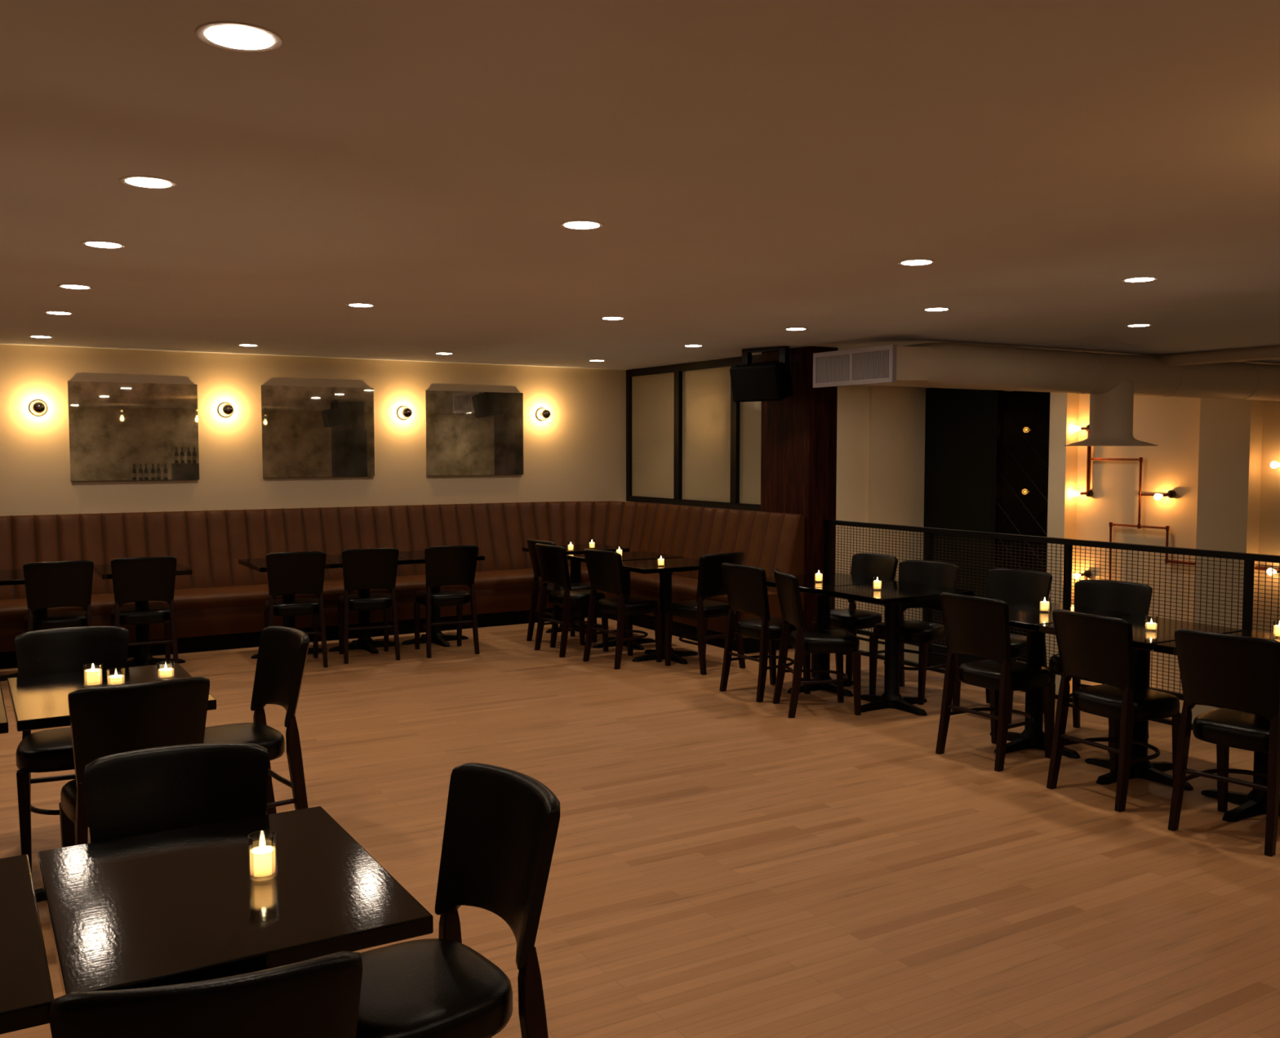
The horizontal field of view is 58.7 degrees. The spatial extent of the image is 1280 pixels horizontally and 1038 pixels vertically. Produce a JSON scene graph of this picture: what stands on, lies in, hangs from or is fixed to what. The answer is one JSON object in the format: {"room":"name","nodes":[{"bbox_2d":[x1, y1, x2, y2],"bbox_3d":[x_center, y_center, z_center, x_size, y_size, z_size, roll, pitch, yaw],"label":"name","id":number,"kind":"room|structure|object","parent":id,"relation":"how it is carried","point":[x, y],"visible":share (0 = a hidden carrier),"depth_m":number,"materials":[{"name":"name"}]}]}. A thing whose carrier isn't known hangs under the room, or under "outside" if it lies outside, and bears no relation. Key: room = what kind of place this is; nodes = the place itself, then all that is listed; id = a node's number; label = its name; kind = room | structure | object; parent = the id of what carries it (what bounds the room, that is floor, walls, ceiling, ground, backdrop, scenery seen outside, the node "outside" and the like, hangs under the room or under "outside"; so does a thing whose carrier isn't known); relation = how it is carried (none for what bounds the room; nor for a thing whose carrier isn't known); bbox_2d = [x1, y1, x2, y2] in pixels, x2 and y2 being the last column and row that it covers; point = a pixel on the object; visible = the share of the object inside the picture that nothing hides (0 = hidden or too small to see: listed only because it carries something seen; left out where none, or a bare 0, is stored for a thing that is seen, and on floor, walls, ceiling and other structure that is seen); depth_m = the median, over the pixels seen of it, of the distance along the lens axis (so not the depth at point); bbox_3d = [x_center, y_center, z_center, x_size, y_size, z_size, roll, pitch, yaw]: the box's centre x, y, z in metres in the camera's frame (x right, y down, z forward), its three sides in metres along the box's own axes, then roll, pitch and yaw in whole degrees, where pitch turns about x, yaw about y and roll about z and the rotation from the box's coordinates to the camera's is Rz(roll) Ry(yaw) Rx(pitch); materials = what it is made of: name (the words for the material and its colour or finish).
{"room":"restaurant","nodes":[
{"label":"restaurant","id":0,"kind":"room"},
{"bbox_2d":[0,343,626,515],"bbox_3d":[-4.848,1.381,10.250,10.530,5.710,1.110,-2,4,-31],"label":"wall","id":1,"kind":"structure","parent":0,"point":[577,453],"depth_m":10.44,"materials":[{"name":"paint"}]},
{"bbox_2d":[29,400,46,415],"bbox_3d":[-4.926,-0.912,9.324,0.128,0.128,0.154,-2,4,-31],"label":"wall sconce","id":2,"kind":"object","parent":1,"relation":"attached to","point":[37,407],"visible":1,"depth_m":9.29,"materials":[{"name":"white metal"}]},
{"bbox_2d":[67,381,199,480],"bbox_3d":[-4.331,-0.748,9.767,1.020,0.835,0.025,-2,4,-31],"label":"mirror","id":3,"kind":"object","parent":1,"relation":"attached to","point":[119,431],"visible":1,"depth_m":9.75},
{"bbox_2d":[217,402,233,417],"bbox_3d":[-3.657,-0.968,10.083,0.128,0.128,0.154,-2,4,-31],"label":"wall sconce","id":4,"kind":"object","parent":1,"relation":"attached to","point":[224,409],"visible":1,"depth_m":10.05,"materials":[{"name":"silver metal"}]},
{"bbox_2d":[261,385,374,477],"bbox_3d":[-2.981,-0.807,10.575,1.039,0.835,0.025,-2,4,-31],"label":"mirror","id":5,"kind":"object","parent":1,"relation":"attached to","point":[308,431],"visible":1,"depth_m":10.55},
{"bbox_2d":[396,405,412,419],"bbox_3d":[-2.246,-1.020,10.928,0.128,0.128,0.154,-2,4,-31],"label":"wall sconce","id":6,"kind":"object","parent":1,"relation":"attached to","point":[403,412],"visible":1,"depth_m":10.95,"materials":[{"name":"silver metal"}]},
{"bbox_2d":[425,390,523,475],"bbox_3d":[-1.645,-0.854,11.376,1.040,0.830,0.025,-2,4,-31],"label":"mirror","id":7,"kind":"object","parent":1,"relation":"attached to","point":[468,433],"visible":1,"depth_m":11.36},
{"bbox_2d":[536,408,551,420],"bbox_3d":[-0.977,-1.076,11.688,0.128,0.128,0.154,-2,4,-31],"label":"wall sconce","id":8,"kind":"object","parent":1,"relation":"attached to","point":[542,414],"visible":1,"depth_m":11.71,"materials":[{"name":"silver metal"}]},
{"bbox_2d":[0,0,1279,388],"bbox_3d":[1.560,-1.251,5.302,16.600,0.150,16.000,-2,4,-31],"label":"ceiling","id":9,"kind":"structure","parent":0,"point":[752,171],"depth_m":3.48,"materials":[{"name":"paint"}]},
{"bbox_2d":[28,335,53,337],"bbox_3d":[-4.536,-1.377,8.616,0.172,0.004,0.172,-2,4,-31],"label":"recessed light","id":10,"kind":"object","parent":9,"relation":"in","point":[34,336],"visible":1,"depth_m":8.59,"materials":[{"name":"white ceramic"}]},
{"bbox_2d":[43,311,74,315],"bbox_3d":[-3.630,-1.285,7.109,0.172,0.004,0.172,-2,4,-31],"label":"recessed light","id":11,"kind":"object","parent":9,"relation":"in","point":[60,313],"visible":1,"depth_m":7.10,"materials":[{"name":"white ceramic"}]},
{"bbox_2d":[57,284,93,288],"bbox_3d":[-2.959,-1.215,5.964,0.172,0.004,0.172,-2,4,-31],"label":"recessed light","id":12,"kind":"object","parent":9,"relation":"in","point":[63,286],"visible":1,"depth_m":5.95,"materials":[{"name":"white ceramic"}]},
{"bbox_2d":[80,240,126,248],"bbox_3d":[-2.231,-1.139,4.735,0.172,0.004,0.172,-2,4,-31],"label":"recessed light","id":13,"kind":"object","parent":9,"relation":"in","point":[99,244],"visible":1,"depth_m":4.72,"materials":[{"name":"white ceramic"}]},
{"bbox_2d":[119,175,177,189],"bbox_3d":[-1.567,-1.072,3.631,0.172,0.004,0.172,-2,4,-31],"label":"recessed light","id":14,"kind":"object","parent":9,"relation":"in","point":[146,182],"visible":1,"depth_m":3.62,"materials":[{"name":"white ceramic"}]},
{"bbox_2d":[195,21,283,52],"bbox_3d":[-0.827,-0.994,2.351,0.172,0.004,0.172,-2,4,-31],"label":"recessed light","id":15,"kind":"object","parent":9,"relation":"in","point":[231,36],"visible":1,"depth_m":2.34,"materials":[{"name":"white ceramic"}]},
{"bbox_2d":[346,302,375,306],"bbox_3d":[-1.649,-1.261,6.725,0.172,0.004,0.172,-2,4,-31],"label":"recessed light","id":16,"kind":"object","parent":9,"relation":"in","point":[354,304],"visible":1,"depth_m":6.70,"materials":[{"name":"white ceramic"}]},
{"bbox_2d":[559,220,604,230],"bbox_3d":[-0.221,-1.114,4.321,0.172,0.004,0.172,-2,4,-31],"label":"recessed light","id":17,"kind":"object","parent":9,"relation":"in","point":[572,224],"visible":1,"depth_m":4.31,"materials":[{"name":"white ceramic"}]},
{"bbox_2d":[600,316,626,319],"bbox_3d":[-0.176,-1.303,7.398,0.172,0.004,0.172,-2,4,-31],"label":"recessed light","id":18,"kind":"object","parent":9,"relation":"in","point":[602,317],"visible":1,"depth_m":7.37,"materials":[{"name":"white ceramic"}]},
{"bbox_2d":[729,346,792,401],"bbox_3d":[1.048,-1.210,9.563,0.491,0.449,0.359,3,5,43],"label":"loudspeaker","id":19,"kind":"object","parent":9,"relation":"hanging from","point":[768,380],"visible":1,"depth_m":9.44,"materials":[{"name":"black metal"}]},
{"bbox_2d":[729,366,778,400],"bbox_3d":[0.947,-1.121,9.460,0.470,0.265,0.063,3,5,43],"label":"grille","id":20,"kind":"object","parent":19,"relation":"attached to","point":[748,383],"depth_m":9.45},
{"bbox_2d":[783,327,808,330],"bbox_3d":[1.105,-1.343,8.060,0.172,0.004,0.172,-2,4,-31],"label":"recessed light","id":21,"kind":"object","parent":9,"relation":"in","point":[792,328],"visible":1,"depth_m":8.06,"materials":[{"name":"white ceramic"}]},
{"bbox_2d":[897,258,935,266],"bbox_3d":[1.260,-1.167,5.185,0.172,0.004,0.172,-2,4,-31],"label":"recessed light","id":22,"kind":"object","parent":9,"relation":"in","point":[918,261],"visible":1,"depth_m":5.17,"materials":[{"name":"white ceramic"}]},
{"bbox_2d":[922,307,951,311],"bbox_3d":[1.804,-1.274,6.926,0.172,0.004,0.172,-2,4,-31],"label":"recessed light","id":23,"kind":"object","parent":9,"relation":"in","point":[927,308],"visible":1,"depth_m":6.91,"materials":[{"name":"white ceramic"}]},
{"bbox_2d":[813,342,1279,445],"bbox_3d":[5.989,-0.878,7.168,5.800,0.818,8.195,-2,4,-31],"label":"air duct","id":24,"kind":"object","parent":9,"relation":"hanging from","point":[1112,381],"visible":1,"depth_m":9.54,"materials":[{"name":"paint"}]},
{"bbox_2d":[813,344,897,387],"bbox_3d":[1.645,-1.172,8.794,0.040,0.275,0.910,-2,4,-31],"label":"vent grille","id":25,"kind":"object","parent":24,"relation":"attached to","point":[875,364],"depth_m":8.75,"materials":[{"name":"metal"}]},
{"bbox_2d":[1063,432,1158,445],"bbox_3d":[4.157,-0.700,10.052,0.770,0.111,0.770,-2,4,-31],"label":"hood","id":26,"kind":"object","parent":24,"relation":"attached to","point":[1094,438],"depth_m":9.87,"materials":[{"name":"white metal"}]},
{"bbox_2d":[1125,324,1152,326],"bbox_3d":[3.428,-1.329,7.823,0.172,0.004,0.172,-2,4,-31],"label":"recessed light","id":27,"kind":"object","parent":9,"relation":"in","point":[1131,325],"visible":1,"depth_m":7.80,"materials":[{"name":"white ceramic"}]},
{"bbox_2d":[1120,276,1158,282],"bbox_3d":[2.506,-1.199,5.710,0.172,0.004,0.172,-2,4,-31],"label":"recessed light","id":28,"kind":"object","parent":9,"relation":"in","point":[1140,279],"visible":1,"depth_m":5.70,"materials":[{"name":"white ceramic"}]},
{"bbox_2d":[0,617,1279,1037],"bbox_3d":[-0.749,1.579,3.420,10.530,0.250,14.860,-2,4,-31],"label":"floor","id":29,"kind":"structure","parent":0,"point":[726,864],"depth_m":4.82,"materials":[{"name":"brown wood"}]},
{"bbox_2d":[0,682,8,733],"bbox_3d":[-2.571,1.039,3.975,0.632,0.760,0.830,-2,4,-31],"label":"pedestal table","id":30,"kind":"object","parent":29,"relation":"on","point":[3,717],"visible":0.76,"depth_m":3.83,"materials":[{"name":"wood"}]},
{"bbox_2d":[0,568,47,680],"bbox_3d":[-4.377,0.774,8.306,0.610,0.760,0.780,-2,4,-31],"label":"pedestal table","id":31,"kind":"object","parent":29,"relation":"on","point":[13,576],"visible":0.06,"depth_m":8.17,"materials":[{"name":"black paint"}]},
{"bbox_2d":[0,853,53,1034],"bbox_3d":[-1.433,1.156,2.060,0.636,0.760,0.795,-2,4,-31],"label":"pedestal table","id":32,"kind":"object","parent":29,"relation":"on","point":[26,991],"visible":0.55,"depth_m":2.03,"materials":[{"name":"wood"}]},
{"bbox_2d":[22,560,93,631],"bbox_3d":[-4.110,0.723,8.045,0.434,0.893,0.519,-2,4,-31],"label":"dining chair","id":33,"kind":"object","parent":29,"relation":"on","point":[55,584],"visible":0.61,"depth_m":7.86,"materials":[{"name":"black leather"}]},
{"bbox_2d":[14,626,128,871],"bbox_3d":[-2.341,0.927,4.720,0.434,0.893,0.519,-2,4,-26],"label":"dining chair","id":34,"kind":"object","parent":29,"relation":"on","point":[58,650],"visible":0.44,"depth_m":4.80,"materials":[{"name":"black leather"}]},
{"bbox_2d":[7,662,216,902],"bbox_3d":[-2.010,1.018,4.316,0.632,0.760,0.830,-2,4,-31],"label":"pedestal table","id":35,"kind":"object","parent":29,"relation":"on","point":[37,701],"visible":0.12,"depth_m":4.21,"materials":[{"name":"black paint"}]},
{"bbox_2d":[83,662,102,687],"bbox_3d":[-2.080,0.592,4.330,0.067,0.088,0.067,-2,4,-31],"label":"votive candle","id":36,"kind":"object","parent":35,"relation":"on","point":[92,677],"visible":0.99,"depth_m":4.31,"materials":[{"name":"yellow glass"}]},
{"bbox_2d":[106,667,125,685],"bbox_3d":[-2.000,0.604,4.344,0.065,0.062,0.065,-2,4,-31],"label":"votive candle","id":37,"kind":"object","parent":35,"relation":"on","point":[116,679],"visible":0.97,"depth_m":4.33,"materials":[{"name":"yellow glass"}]},
{"bbox_2d":[156,661,174,679],"bbox_3d":[-1.865,0.596,4.477,0.065,0.062,0.065,-2,4,-31],"label":"votive candle","id":38,"kind":"object","parent":35,"relation":"on","point":[165,673],"visible":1,"depth_m":4.46,"materials":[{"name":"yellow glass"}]},
{"bbox_2d":[58,675,209,847],"bbox_3d":[-1.768,0.973,3.973,0.434,0.893,0.519,-2,4,-34],"label":"dining chair","id":39,"kind":"object","parent":29,"relation":"on","point":[104,721],"visible":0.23,"depth_m":3.74,"materials":[{"name":"black leather"}]},
{"bbox_2d":[93,561,192,666],"bbox_3d":[-3.812,0.749,8.714,0.610,0.760,0.780,-2,4,-31],"label":"pedestal table","id":40,"kind":"object","parent":29,"relation":"on","point":[143,657],"visible":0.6,"depth_m":8.68,"materials":[{"name":"wood"}]},
{"bbox_2d":[110,555,178,663],"bbox_3d":[-3.647,0.704,8.357,0.434,0.893,0.519,-2,4,-28],"label":"dining chair","id":41,"kind":"object","parent":29,"relation":"on","point":[138,579],"visible":0.86,"depth_m":8.19,"materials":[{"name":"black wood"}]},
{"bbox_2d":[84,742,268,842],"bbox_3d":[-1.106,1.047,2.754,0.434,0.893,0.519,-1,4,-22],"label":"dining chair","id":42,"kind":"object","parent":29,"relation":"on","point":[144,791],"visible":0.31,"depth_m":2.92,"materials":[{"name":"black leather"}]},
{"bbox_2d":[48,950,362,1037],"bbox_3d":[-0.706,1.099,1.903,0.434,0.893,0.519,-1,4,-21],"label":"dining chair","id":43,"kind":"object","parent":29,"relation":"on","point":[317,997],"visible":1,"depth_m":1.65,"materials":[{"name":"black leather"}]},
{"bbox_2d":[37,805,433,995],"bbox_3d":[-0.876,1.135,2.402,0.636,0.760,0.795,-2,4,-31],"label":"pedestal table","id":44,"kind":"object","parent":29,"relation":"on","point":[182,904],"visible":0.88,"depth_m":2.26,"materials":[{"name":"black paint"}]},
{"bbox_2d":[248,830,276,880],"bbox_3d":[-0.795,0.709,2.399,0.057,0.090,0.057,-2,4,-31],"label":"votive candle","id":45,"kind":"object","parent":44,"relation":"on","point":[262,859],"visible":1,"depth_m":2.38,"materials":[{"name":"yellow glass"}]},
{"bbox_2d":[203,626,309,814],"bbox_3d":[-1.658,0.926,4.730,0.519,0.893,0.434,-3,5,-39],"label":"dining chair","id":46,"kind":"object","parent":29,"relation":"on","point":[282,651],"visible":0.48,"depth_m":4.77,"materials":[{"name":"black leather"}]},
{"bbox_2d":[238,557,339,658],"bbox_3d":[-2.834,0.720,9.184,0.610,0.760,0.780,-2,4,-31],"label":"pedestal table","id":47,"kind":"object","parent":29,"relation":"on","point":[257,564],"visible":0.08,"depth_m":9.14,"materials":[{"name":"wood"}]},
{"bbox_2d":[263,551,328,667],"bbox_3d":[-2.663,0.679,8.771,0.434,0.893,0.519,-1,4,-23],"label":"dining chair","id":48,"kind":"object","parent":29,"relation":"on","point":[287,572],"visible":0.79,"depth_m":8.60,"materials":[{"name":"black wood"}]},
{"bbox_2d":[337,547,399,663],"bbox_3d":[-2.173,0.660,9.076,0.434,0.893,0.519,-1,4,-22],"label":"dining chair","id":49,"kind":"object","parent":29,"relation":"on","point":[374,567],"visible":1,"depth_m":8.90,"materials":[{"name":"black leather"}]},
{"bbox_2d":[325,554,414,653],"bbox_3d":[-2.303,0.701,9.502,0.610,0.760,0.780,-2,4,-31],"label":"pedestal table","id":50,"kind":"object","parent":29,"relation":"on","point":[365,642],"visible":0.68,"depth_m":9.46,"materials":[{"name":"metal"}]},
{"bbox_2d":[0,500,804,668],"bbox_3d":[-3.757,0.591,8.328,10.037,1.123,3.219,-2,4,-31],"label":"banquette","id":51,"kind":"object","parent":29,"relation":"on","point":[220,606],"visible":0.66,"depth_m":10.12,"materials":[{"name":"brown leather"}]},
{"bbox_2d":[0,566,780,622],"bbox_3d":[-3.768,0.742,8.214,9.892,0.115,3.020,-2,4,-31],"label":"seat cushion","id":52,"kind":"object","parent":51,"relation":"on","point":[229,595],"depth_m":9.86,"materials":[{"name":"brown leather"}]},
{"bbox_2d":[398,550,484,646],"bbox_3d":[-1.771,0.681,9.820,0.610,0.760,0.780,-2,4,-31],"label":"pedestal table","id":53,"kind":"object","parent":29,"relation":"on","point":[437,637],"visible":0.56,"depth_m":9.78,"materials":[{"name":"wood"}]},
{"bbox_2d":[413,544,479,657],"bbox_3d":[-1.592,0.645,9.322,0.434,0.893,0.519,-2,4,-26],"label":"dining chair","id":54,"kind":"object","parent":29,"relation":"on","point":[448,565],"visible":1,"depth_m":9.15,"materials":[{"name":"black leather"}]},
{"bbox_2d":[355,762,559,1037],"bbox_3d":[-0.471,1.059,2.564,0.519,0.893,0.434,-3,4,-38],"label":"dining chair","id":55,"kind":"object","parent":29,"relation":"on","point":[501,826],"visible":0.87,"depth_m":2.56,"materials":[{"name":"black leather"}]},
{"bbox_2d":[526,538,596,647],"bbox_3d":[-0.681,0.615,9.813,0.519,0.893,0.434,-2,4,-35],"label":"dining chair","id":56,"kind":"object","parent":29,"relation":"on","point":[531,543],"visible":0.55,"depth_m":9.77,"materials":[{"name":"black wood"}]},
{"bbox_2d":[534,542,608,657],"bbox_3d":[-0.571,0.643,9.360,0.519,0.893,0.434,-2,4,-35],"label":"dining chair","id":57,"kind":"object","parent":29,"relation":"on","point":[552,559],"visible":0.86,"depth_m":9.21,"materials":[{"name":"black wood"}]},
{"bbox_2d":[522,543,629,634],"bbox_3d":[-0.590,0.643,10.446,0.780,0.760,0.635,-2,4,-31],"label":"pedestal table","id":58,"kind":"object","parent":29,"relation":"on","point":[575,566],"visible":0.29,"depth_m":10.39,"materials":[{"name":"wood"}]},
{"bbox_2d":[567,542,573,551],"bbox_3d":[-0.613,0.243,10.081,0.057,0.082,0.057,-2,4,-31],"label":"votive candle","id":59,"kind":"object","parent":58,"relation":"on","point":[570,547],"visible":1,"depth_m":10.06,"materials":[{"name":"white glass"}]},
{"bbox_2d":[588,539,595,548],"bbox_3d":[-0.436,0.227,10.338,0.057,0.082,0.057,-2,4,-31],"label":"votive candle","id":60,"kind":"object","parent":58,"relation":"on","point":[591,544],"visible":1,"depth_m":10.32,"materials":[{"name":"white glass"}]},
{"bbox_2d":[582,548,662,669],"bbox_3d":[-0.141,0.672,8.873,0.519,0.893,0.434,-3,5,-39],"label":"dining chair","id":61,"kind":"object","parent":29,"relation":"on","point":[605,568],"visible":1,"depth_m":8.74,"materials":[{"name":"black wood"}]},
{"bbox_2d":[566,551,683,649],"bbox_3d":[-0.131,0.691,9.662,0.780,0.760,0.635,-2,4,-31],"label":"pedestal table","id":62,"kind":"object","parent":29,"relation":"on","point":[631,555],"visible":0.37,"depth_m":9.61,"materials":[{"name":"wood"}]},
{"bbox_2d":[622,557,699,663],"bbox_3d":[0.204,0.728,9.048,0.780,0.760,0.635,-2,4,-31],"label":"pedestal table","id":63,"kind":"object","parent":29,"relation":"on","point":[673,564],"visible":0.73,"depth_m":8.99,"materials":[{"name":"black paint"}]},
{"bbox_2d":[657,555,664,566],"bbox_3d":[0.162,0.322,8.782,0.057,0.082,0.057,-2,4,-31],"label":"votive candle","id":64,"kind":"object","parent":63,"relation":"on","point":[660,561],"visible":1,"depth_m":8.76,"materials":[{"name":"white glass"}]},
{"bbox_2d":[664,551,745,675],"bbox_3d":[0.497,0.685,8.659,0.434,0.893,0.519,-3,5,-39],"label":"dining chair","id":65,"kind":"object","parent":29,"relation":"on","point":[711,583],"visible":0.91,"depth_m":8.48,"materials":[{"name":"black leather"}]},
{"bbox_2d":[719,562,810,702],"bbox_3d":[0.849,0.741,7.748,0.519,0.893,0.434,-2,4,-33],"label":"dining chair","id":66,"kind":"object","parent":29,"relation":"on","point":[746,587],"visible":0.88,"depth_m":7.60,"materials":[{"name":"black leather"}]},
{"bbox_2d":[760,346,837,629],"bbox_3d":[1.361,-0.195,9.825,0.300,2.508,0.665,-2,4,-31],"label":"column","id":67,"kind":"structure","parent":29,"relation":"on","point":[798,431],"depth_m":9.55,"materials":[{"name":"brown wood"}]},
{"bbox_2d":[773,568,861,717],"bbox_3d":[1.116,0.772,7.252,0.519,0.893,0.434,0,4,-7],"label":"dining chair","id":68,"kind":"object","parent":29,"relation":"on","point":[838,642],"visible":1,"depth_m":7.09,"materials":[{"name":"black leather"}]},
{"bbox_2d":[766,572,897,696],"bbox_3d":[1.271,0.799,7.894,0.780,0.760,0.640,-2,4,-31],"label":"pedestal table","id":69,"kind":"object","parent":29,"relation":"on","point":[806,583],"visible":0.59,"depth_m":7.84,"materials":[{"name":"black paint"}]},
{"bbox_2d":[814,569,822,582],"bbox_3d":[1.214,0.387,7.730,0.057,0.082,0.057,-2,4,-31],"label":"votive candle","id":70,"kind":"object","parent":69,"relation":"on","point":[818,576],"visible":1,"depth_m":7.71,"materials":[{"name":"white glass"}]},
{"bbox_2d":[810,552,897,686],"bbox_3d":[1.555,0.712,8.236,0.519,0.893,0.434,-2,4,-33],"label":"dining chair","id":71,"kind":"object","parent":29,"relation":"on","point":[851,619],"visible":0.48,"depth_m":8.18,"materials":[{"name":"black leather"}]},
{"bbox_2d":[813,581,973,715],"bbox_3d":[1.628,0.833,7.340,0.780,0.760,0.640,-2,4,-31],"label":"pedestal table","id":72,"kind":"object","parent":29,"relation":"on","point":[891,594],"visible":0.93,"depth_m":7.29,"materials":[{"name":"wood"}]},
{"bbox_2d":[872,576,881,590],"bbox_3d":[1.523,0.413,7.304,0.057,0.082,0.057,-2,4,-31],"label":"votive candle","id":73,"kind":"object","parent":72,"relation":"on","point":[877,584],"visible":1,"depth_m":7.29,"materials":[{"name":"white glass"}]},
{"bbox_2d":[869,560,959,704],"bbox_3d":[1.851,0.745,7.684,0.434,0.893,0.519,3,5,42],"label":"dining chair","id":74,"kind":"object","parent":29,"relation":"on","point":[944,574],"visible":0.62,"depth_m":7.66,"materials":[{"name":"black leather"}]},
{"bbox_2d":[935,591,1055,771],"bbox_3d":[1.919,0.840,6.142,0.519,0.893,0.434,-2,4,-33],"label":"dining chair","id":75,"kind":"object","parent":29,"relation":"on","point":[979,626],"visible":1,"depth_m":6.02,"materials":[{"name":"black leather"}]},
{"bbox_2d":[952,568,1052,724],"bbox_3d":[2.277,0.777,7.157,0.519,0.893,0.434,-3,5,-42],"label":"dining chair","id":76,"kind":"object","parent":29,"relation":"on","point":[1006,584],"visible":0.29,"depth_m":7.23,"materials":[{"name":"black leather"}]},
{"bbox_2d":[822,519,1279,729],"bbox_3d":[3.142,0.699,6.965,0.050,1.071,6.153,-2,4,-31],"label":"guard railing","id":77,"kind":"object","parent":29,"relation":"on","point":[1249,558],"visible":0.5,"depth_m":7.45,"materials":[{"name":"black metal"}]},
{"bbox_2d":[990,600,1131,758],"bbox_3d":[2.206,0.893,6.359,0.780,0.760,0.640,-2,4,-31],"label":"pedestal table","id":78,"kind":"object","parent":29,"relation":"on","point":[1025,615],"visible":0.68,"depth_m":6.32,"materials":[{"name":"wood"}]},
{"bbox_2d":[1039,596,1050,612],"bbox_3d":[2.244,0.473,6.309,0.057,0.082,0.057,-2,4,-31],"label":"votive candle","id":79,"kind":"object","parent":78,"relation":"on","point":[1044,606],"visible":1,"depth_m":6.29,"materials":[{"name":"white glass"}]},
{"bbox_2d":[1048,579,1152,752],"bbox_3d":[2.617,0.818,6.503,0.434,0.893,0.519,3,5,44],"label":"dining chair","id":80,"kind":"object","parent":29,"relation":"on","point":[1133,597],"visible":0.26,"depth_m":6.63,"materials":[{"name":"black leather"}]},
{"bbox_2d":[1046,608,1181,811],"bbox_3d":[2.293,0.880,5.481,0.519,0.893,0.434,-2,4,-28],"label":"dining chair","id":81,"kind":"object","parent":29,"relation":"on","point":[1094,647],"visible":0.94,"depth_m":5.35,"materials":[{"name":"black leather"}]},
{"bbox_2d":[1037,613,1246,790],"bbox_3d":[2.537,0.928,5.789,0.780,0.760,0.640,-2,4,-31],"label":"pedestal table","id":82,"kind":"object","parent":29,"relation":"on","point":[1144,640],"visible":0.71,"depth_m":5.75,"materials":[{"name":"wood"}]},
{"bbox_2d":[1144,614,1158,631],"bbox_3d":[2.545,0.518,5.664,0.059,0.072,0.059,-2,4,-31],"label":"votive candle","id":83,"kind":"object","parent":82,"relation":"on","point":[1152,625],"visible":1,"depth_m":5.65,"materials":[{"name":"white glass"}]},
{"bbox_2d":[1153,630,1279,822],"bbox_3d":[2.877,0.963,5.224,0.780,0.760,0.640,-2,4,-31],"label":"pedestal table","id":84,"kind":"object","parent":29,"relation":"on","point":[1254,802],"visible":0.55,"depth_m":5.21,"materials":[{"name":"metal"}]},
{"bbox_2d":[1272,619,1279,637],"bbox_3d":[3.064,0.526,5.450,0.057,0.082,0.057,-2,4,-31],"label":"votive candle","id":85,"kind":"object","parent":84,"relation":"on","point":[1276,628],"visible":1,"depth_m":5.45,"materials":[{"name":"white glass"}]},
{"bbox_2d":[1168,628,1279,856],"bbox_3d":[2.615,0.914,4.923,0.519,0.893,0.434,-3,5,-39],"label":"dining chair","id":86,"kind":"object","parent":29,"relation":"on","point":[1240,675],"visible":0.99,"depth_m":4.79,"materials":[{"name":"black leather"}]},
{"bbox_2d":[835,385,925,662],"bbox_3d":[1.652,1.105,14.762,5.270,5.710,0.250,-2,4,-31],"label":"wall","id":87,"kind":"structure","parent":0,"point":[881,429],"depth_m":15.50,"materials":[{"name":"paint"}]},
{"bbox_2d":[923,387,994,668],"bbox_3d":[4.585,1.051,15.655,0.680,5.708,1.195,-2,4,-31],"label":"wall panel","id":88,"kind":"object","parent":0,"point":[959,434],"visible":0.14,"depth_m":15.35,"materials":[{"name":"black wood"}]},
{"bbox_2d":[1045,391,1079,693],"bbox_3d":[5.468,1.136,14.254,0.850,5.710,0.250,-2,4,-31],"label":"wall","id":89,"kind":"structure","parent":0,"point":[1064,406],"depth_m":13.92,"materials":[{"name":"paint"}]},
{"bbox_2d":[991,390,1050,662],"bbox_3d":[4.867,1.117,14.584,0.060,5.708,0.925,-2,4,-31],"label":"door","id":90,"kind":"structure","parent":89,"relation":"in","point":[1021,419],"depth_m":14.51,"materials":[{"name":"black metal"}]},
{"bbox_2d":[1075,393,1279,718],"bbox_3d":[8.903,1.496,8.367,0.230,5.710,13.400,-2,4,-31],"label":"wall","id":91,"kind":"structure","parent":0,"point":[1172,424],"depth_m":12.99,"materials":[{"name":"paint"}]},
{"bbox_2d":[1071,424,1195,579],"bbox_3d":[5.698,0.446,13.259,0.149,3.100,1.582,-2,4,-31],"label":"light","id":92,"kind":"object","parent":91,"relation":"attached to","point":[1171,493],"visible":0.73,"depth_m":13.29,"materials":[{"name":"brown metal"}]},
{"bbox_2d":[1191,397,1263,723],"bbox_3d":[6.295,1.258,12.268,0.220,5.710,0.565,-2,4,-31],"label":"pier","id":93,"kind":"object","parent":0,"point":[1231,430],"depth_m":12.07,"materials":[{"name":"paint"}]},
{"bbox_2d":[1254,461,1279,575],"bbox_3d":[6.549,0.387,11.835,0.149,2.900,0.365,-2,4,-31],"label":"light","id":94,"kind":"object","parent":93,"relation":"attached to","point":[1255,566],"visible":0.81,"depth_m":11.82,"materials":[{"name":"brown metal"}]},
{"bbox_3d":[0.489,0.426,11.243,0.238,1.095,2.585,-2,4,-31],"label":"wall","id":95,"kind":"structure","parent":0,"visible":0},
{"bbox_2d":[626,354,761,511],"bbox_3d":[0.544,-0.830,11.198,0.090,1.408,2.583,-2,4,-31],"label":"window","id":96,"kind":"structure","parent":95,"relation":"in","point":[688,442],"depth_m":11.24,"materials":[{"name":"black glass"}]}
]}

